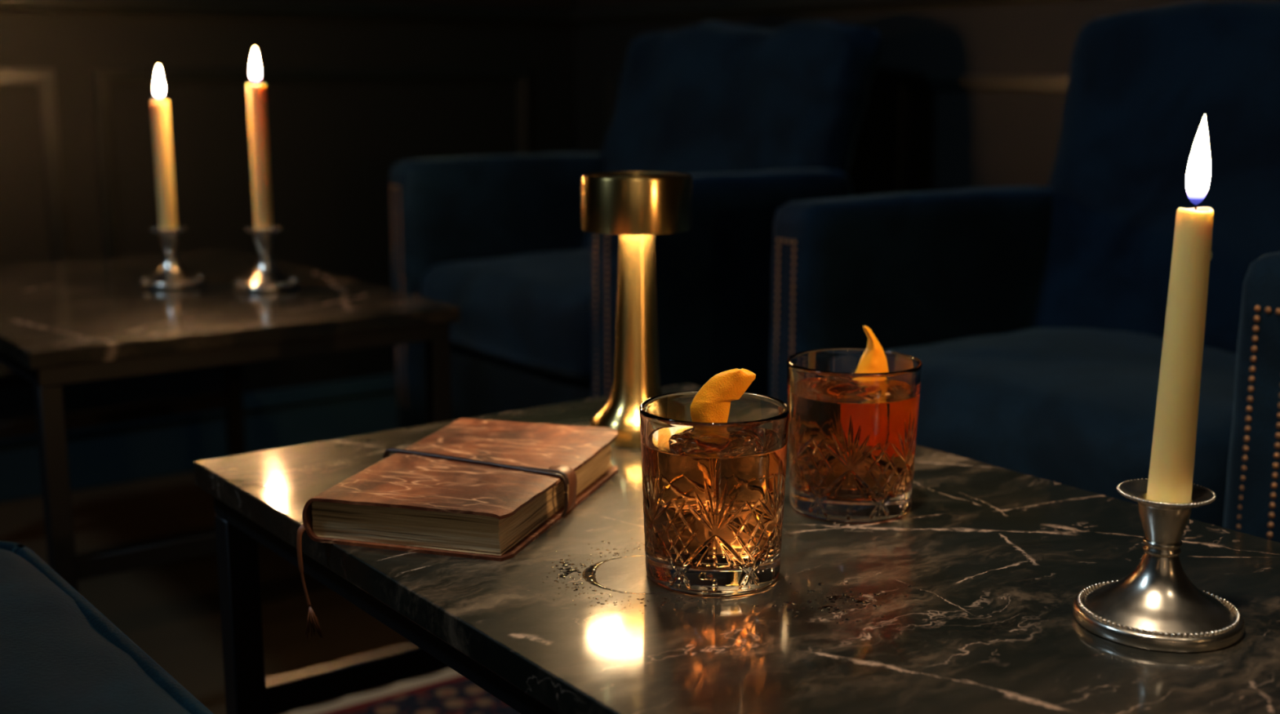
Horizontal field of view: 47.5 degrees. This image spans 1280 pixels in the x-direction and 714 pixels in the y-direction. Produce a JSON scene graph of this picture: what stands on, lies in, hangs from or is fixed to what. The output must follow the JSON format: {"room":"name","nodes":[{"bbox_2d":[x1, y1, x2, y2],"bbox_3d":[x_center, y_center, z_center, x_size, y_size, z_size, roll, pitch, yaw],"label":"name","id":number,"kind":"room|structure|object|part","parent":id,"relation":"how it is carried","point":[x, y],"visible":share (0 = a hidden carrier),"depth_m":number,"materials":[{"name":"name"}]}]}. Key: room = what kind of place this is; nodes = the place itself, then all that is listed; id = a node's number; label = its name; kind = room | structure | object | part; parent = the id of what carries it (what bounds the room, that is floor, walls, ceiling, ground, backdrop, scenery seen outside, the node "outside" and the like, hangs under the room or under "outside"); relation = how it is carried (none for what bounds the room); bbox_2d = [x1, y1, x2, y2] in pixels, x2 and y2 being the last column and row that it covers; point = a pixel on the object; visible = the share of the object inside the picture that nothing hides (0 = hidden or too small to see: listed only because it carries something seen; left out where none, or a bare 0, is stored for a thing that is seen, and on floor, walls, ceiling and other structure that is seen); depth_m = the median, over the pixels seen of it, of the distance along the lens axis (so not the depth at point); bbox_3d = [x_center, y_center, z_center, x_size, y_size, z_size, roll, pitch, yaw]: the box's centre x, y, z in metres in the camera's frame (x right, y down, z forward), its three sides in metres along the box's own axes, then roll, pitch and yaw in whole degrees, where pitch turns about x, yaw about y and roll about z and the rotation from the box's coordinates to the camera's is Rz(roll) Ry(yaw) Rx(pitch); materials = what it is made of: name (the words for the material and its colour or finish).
{"room":"bar","nodes":[
{"label":"bar","id":0,"kind":"room"},
{"bbox_2d":[0,471,450,713],"bbox_3d":[0.000,0.493,1.318,9.000,0.001,9.000,0,11,0],"label":"floor","id":1,"kind":"structure","parent":0,"point":[171,611],"depth_m":2.09,"materials":[{"name":"brown wood"}]},
{"bbox_2d":[0,248,460,591],"bbox_3d":[-0.658,0.129,2.012,0.515,0.450,0.760,-8,14,-36],"label":"marble coffee table","id":2,"kind":"object","parent":1,"relation":"on","point":[74,322],"visible":0.89,"depth_m":1.76,"materials":[{"name":"black stone"}]},
{"bbox_3d":[-0.634,0.230,1.596,0.024,0.409,0.024,-8,14,-36],"label":"leg","id":3,"kind":"part","parent":2,"relation":"part of","materials":[{"name":"brown wood"}]},
{"bbox_2d":[138,226,204,290],"bbox_3d":[-0.643,-0.137,1.991,0.086,0.080,0.086,-2,11,-12],"label":"candlestick","id":4,"kind":"object","parent":2,"relation":"on","point":[171,274],"visible":0.98,"depth_m":1.98,"materials":[{"name":"silver metal"}]},
{"bbox_2d":[151,65,177,229],"bbox_3d":[-0.644,-0.277,1.963,0.024,0.231,0.023,0,11,0],"label":"taper candle","id":5,"kind":"object","parent":4,"relation":"on","point":[160,108],"visible":0.99,"depth_m":1.96,"materials":[{"name":"beige wax"}]},
{"bbox_2d":[151,226,186,249],"bbox_3d":[-0.643,-0.162,1.986,0.047,0.029,0.047,0,11,0],"label":"socket","id":6,"kind":"object","parent":4,"relation":"attached to","point":[168,238],"depth_m":1.98,"materials":[{"name":"silver metal"}]},
{"bbox_3d":[-0.681,0.067,2.436,0.024,0.409,0.024,-8,14,-36],"label":"leg","id":7,"kind":"part","parent":2,"relation":"part of","materials":[{"name":"black metal"}]},
{"bbox_2d":[233,226,298,293],"bbox_3d":[-0.507,-0.134,1.965,0.086,0.083,0.086,6,12,28],"label":"candlestick","id":8,"kind":"object","parent":2,"relation":"on","point":[265,277],"visible":0.98,"depth_m":1.95,"materials":[{"name":"silver metal"}]},
{"bbox_2d":[247,48,272,229],"bbox_3d":[-0.507,-0.284,1.936,0.024,0.250,0.023,0,11,0],"label":"taper candle","id":9,"kind":"object","parent":8,"relation":"on","point":[255,92],"visible":0.99,"depth_m":1.93,"materials":[{"name":"beige wax"}]},
{"bbox_2d":[246,226,280,250],"bbox_3d":[-0.507,-0.160,1.960,0.047,0.030,0.047,0,11,0],"label":"socket","id":10,"kind":"object","parent":8,"relation":"attached to","point":[264,238],"depth_m":1.95,"materials":[{"name":"silver metal"}]},
{"bbox_3d":[-0.256,0.177,1.871,0.024,0.409,0.024,-8,14,-36],"label":"leg","id":11,"kind":"part","parent":2,"relation":"part of","materials":[{"name":"black metal"}]},
{"bbox_2d":[283,668,519,713],"bbox_3d":[0.046,0.530,1.118,1.250,0.002,1.500,-8,14,-36],"label":"oriental rug","id":12,"kind":"object","parent":1,"relation":"on","point":[446,691],"visible":0.25,"depth_m":1.73,"materials":[{"name":"carpet"}]},
{"bbox_2d":[0,541,213,713],"bbox_3d":[-0.469,0.408,0.590,0.665,0.443,0.765,-8,14,-37],"label":"armchair","id":13,"kind":"object","parent":12,"relation":"on","point":[60,655],"visible":1,"depth_m":0.79,"materials":[{"name":"blue fabric"},{"name":"wood"}]},
{"bbox_2d":[194,383,1279,713],"bbox_3d":[0.123,0.341,0.918,0.474,0.450,0.900,-8,14,-36],"label":"marble coffee table","id":14,"kind":"object","parent":12,"relation":"on","point":[996,561],"visible":0.66,"depth_m":0.82,"materials":[{"name":"black stone"}]},
{"bbox_3d":[-0.305,0.320,1.134,0.024,0.409,0.024,-8,14,-36],"label":"leg","id":15,"kind":"part","parent":14,"relation":"part of","materials":[{"name":"black metal"}]},
{"bbox_2d":[296,417,617,639],"bbox_3d":[-0.111,0.114,0.988,0.146,0.094,0.226,3,12,17],"label":"leather journal","id":16,"kind":"object","parent":14,"relation":"on","point":[470,488],"visible":1,"depth_m":0.92,"materials":[{"name":"leather"}]},
{"bbox_2d":[582,555,673,594],"bbox_3d":[-0.007,0.126,0.844,0.052,0.001,0.067,0,11,0],"label":"ring","id":17,"kind":"object","parent":14,"relation":"on","point":[588,574],"visible":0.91,"depth_m":0.84,"materials":[{"name":"white"}]},
{"bbox_2d":[580,171,692,448],"bbox_3d":[-0.003,-0.038,1.144,0.086,0.209,0.086,0,11,0],"label":"table lamp","id":18,"kind":"object","parent":14,"relation":"on","point":[635,206],"visible":0.79,"depth_m":1.13,"materials":[{"name":"gold metal"}]},
{"bbox_3d":[-0.003,-0.028,1.146,0.071,0.157,0.071,0,11,0],"label":"stem","id":19,"kind":"part","parent":18,"relation":"part of","materials":[{"name":"gold metal"}]},
{"bbox_3d":[-0.003,-0.120,1.128,0.086,0.042,0.086,0,11,0],"label":"lamp shade","id":20,"kind":"part","parent":18,"relation":"part of","materials":[{"name":"gold metal"}]},
{"bbox_2d":[639,390,789,595],"bbox_3d":[0.042,0.077,0.836,0.085,0.100,0.085,4,12,18],"label":"glass","id":21,"kind":"object","parent":14,"relation":"on","point":[713,493],"visible":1,"depth_m":0.80,"materials":[{"name":"clear glass"}]},
{"bbox_2d":[689,368,755,422],"bbox_3d":[0.048,0.029,0.850,0.038,0.047,0.008,1,11,7],"label":"peel","id":22,"kind":"object","parent":21,"relation":"in","point":[712,403],"visible":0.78,"depth_m":0.85,"materials":[{"name":"orange food"}]},
{"bbox_2d":[542,538,921,626],"bbox_3d":[0.049,0.127,0.837,0.210,0.001,0.146,0,11,0],"label":"water droplets","id":23,"kind":"object","parent":14,"relation":"on","point":[563,575],"visible":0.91,"depth_m":0.81,"materials":[{"name":"white"}]},
{"bbox_2d":[817,595,872,609],"bbox_3d":[0.110,0.135,0.801,0.033,0.001,0.016,-4,12,-19],"label":"water","id":24,"kind":"object","parent":14,"relation":"on","point":[835,597],"visible":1,"depth_m":0.80,"materials":[{"name":"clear liquid"}]},
{"bbox_2d":[786,348,922,523],"bbox_3d":[0.141,0.051,0.968,0.088,0.100,0.088,-3,11,-16],"label":"glass","id":25,"kind":"object","parent":14,"relation":"on","point":[852,436],"visible":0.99,"depth_m":0.94,"materials":[{"name":"clear glass"}]},
{"bbox_2d":[855,325,888,373],"bbox_3d":[0.160,0.020,0.992,0.028,0.086,0.018,-6,12,-27],"label":"peel","id":26,"kind":"object","parent":25,"relation":"in","point":[873,360],"visible":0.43,"depth_m":0.98,"materials":[{"name":"orange food"}]},
{"bbox_2d":[1072,478,1244,653],"bbox_3d":[0.274,0.105,0.763,0.086,0.072,0.086,-5,12,-25],"label":"candlestick","id":27,"kind":"object","parent":14,"relation":"on","point":[1155,607],"visible":0.95,"depth_m":0.75,"materials":[{"name":"silver metal"}]},
{"bbox_2d":[1119,478,1213,544],"bbox_3d":[0.274,0.083,0.759,0.047,0.026,0.047,0,11,0],"label":"socket","id":28,"kind":"object","parent":27,"relation":"attached to","point":[1162,523],"depth_m":0.75,"materials":[{"name":"silver metal"}]},
{"bbox_2d":[1146,114,1213,503],"bbox_3d":[0.275,-0.020,0.739,0.022,0.205,0.022,10,15,43],"label":"taper candle","id":29,"kind":"object","parent":27,"relation":"on","point":[1171,475],"visible":0.99,"depth_m":0.73,"materials":[{"name":"beige wax"}]},
{"bbox_2d":[769,0,1279,542],"bbox_3d":[0.559,0.026,1.561,0.581,0.823,0.678,-7,13,-34],"label":"velvet armchair","id":30,"kind":"object","parent":12,"relation":"on","point":[1033,317],"visible":0.48,"depth_m":1.63,"materials":[{"name":"blue fabric"}]},
{"bbox_3d":[0.346,0.044,1.780,0.447,0.492,0.086,-7,13,-34],"label":"arm","id":31,"kind":"part","parent":30,"relation":"part of","materials":[{"name":"blue fabric"}]},
{"bbox_2d":[885,327,1236,527],"bbox_3d":[0.541,0.074,1.559,0.536,0.167,0.537,-7,13,-34],"label":"seat cushion","id":32,"kind":"object","parent":30,"relation":"on","point":[1075,407],"depth_m":1.41,"materials":[{"name":"blue fabric"}]},
{"bbox_3d":[0.667,-0.087,1.634,0.297,0.629,0.612,-7,13,-34],"label":"backrest","id":33,"kind":"part","parent":30,"relation":"part of","materials":[{"name":"blue fabric"}]},
{"bbox_3d":[0.680,0.136,1.303,0.447,0.492,0.086,-7,13,-34],"label":"arm","id":34,"kind":"part","parent":30,"relation":"part of","materials":[{"name":"blue fabric"}]},
{"bbox_2d":[389,20,883,429],"bbox_3d":[-0.005,-0.131,2.359,0.582,0.828,0.678,-8,14,-36],"label":"velvet armchair","id":35,"kind":"object","parent":1,"relation":"on","point":[761,121],"visible":0.63,"depth_m":2.26,"materials":[{"name":"blue fabric"}]},
{"bbox_3d":[-0.226,-0.110,2.570,0.447,0.492,0.086,-8,14,-36],"label":"arm","id":36,"kind":"part","parent":35,"relation":"part of","materials":[{"name":"blue fabric"}]},
{"bbox_2d":[421,248,592,384],"bbox_3d":[-0.023,-0.081,2.356,0.536,0.167,0.537,-8,14,-36],"label":"seat cushion","id":37,"kind":"object","parent":35,"relation":"on","point":[526,314],"depth_m":2.19,"materials":[{"name":"blue fabric"}]},
{"bbox_3d":[-0.013,0.078,2.393,0.500,0.190,0.512,-8,14,-36],"label":"seat","id":38,"kind":"part","parent":35,"relation":"part of","materials":[{"name":"blue fabric"}]},
{"bbox_3d":[0.126,-0.020,2.106,0.447,0.492,0.086,-8,14,-36],"label":"arm","id":39,"kind":"part","parent":35,"relation":"part of","materials":[{"name":"blue fabric"}]},
{"bbox_3d":[0.106,-0.247,2.431,0.292,0.628,0.609,-8,14,-36],"label":"backrest","id":40,"kind":"part","parent":35,"relation":"part of","materials":[{"name":"blue fabric"}]},
{"bbox_2d":[0,0,576,422],"bbox_3d":[-1.787,-0.988,1.861,4.200,2.700,0.080,-8,14,-36],"label":"wall","id":41,"kind":"structure","parent":0,"point":[333,148],"depth_m":2.74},
{"bbox_2d":[0,68,67,378],"bbox_3d":[-1.534,-0.161,2.153,1.318,0.525,0.014,-8,14,-36],"label":"trim","id":42,"kind":"structure","parent":41,"relation":"attached to","point":[45,77],"depth_m":2.50,"materials":[{"name":"black wood"}]},
{"bbox_2d":[0,373,397,502],"bbox_3d":[-1.780,0.282,2.047,4.100,0.134,0.025,-8,14,-36],"label":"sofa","id":43,"kind":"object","parent":41,"relation":"attached to","point":[143,450],"depth_m":2.73,"materials":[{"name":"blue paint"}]},
{"bbox_2d":[0,0,573,23],"bbox_3d":[-1.780,-0.493,1.897,4.100,0.030,0.025,-8,14,-36],"label":"trim","id":44,"kind":"structure","parent":41,"relation":"attached to","point":[300,8],"depth_m":2.73,"materials":[{"name":"black"}]},
{"bbox_2d":[92,68,529,257],"bbox_3d":[-0.593,-0.294,2.836,0.890,0.525,0.016,-8,14,-36],"label":"trim","id":45,"kind":"structure","parent":41,"relation":"attached to","point":[101,77],"depth_m":2.67,"materials":[{"name":"black wood"}]},
{"bbox_2d":[574,0,1279,195],"bbox_3d":[1.142,-0.894,1.375,0.080,2.700,4.200,-8,14,-36],"label":"wall","id":46,"kind":"structure","parent":0,"point":[957,140],"depth_m":2.30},
{"bbox_2d":[605,74,622,137],"bbox_3d":[0.141,-0.281,2.793,0.015,0.515,0.700,-8,14,-36],"label":"trim","id":47,"kind":"structure","parent":46,"relation":"attached to","point":[612,81],"depth_m":3.02,"materials":[{"name":"black"}]},
{"bbox_2d":[571,0,1041,23],"bbox_3d":[1.071,-0.412,1.479,0.025,0.030,4.100,-8,14,-36],"label":"trim","id":48,"kind":"structure","parent":46,"relation":"attached to","point":[707,8],"depth_m":2.66,"materials":[{"name":"black"}]},
{"bbox_2d":[891,74,1069,193],"bbox_3d":[0.658,-0.147,2.106,0.014,0.515,0.800,-8,14,-36],"label":"trim","id":49,"kind":"structure","parent":46,"relation":"attached to","point":[904,83],"depth_m":2.30,"materials":[{"name":"black wood"}]}
]}

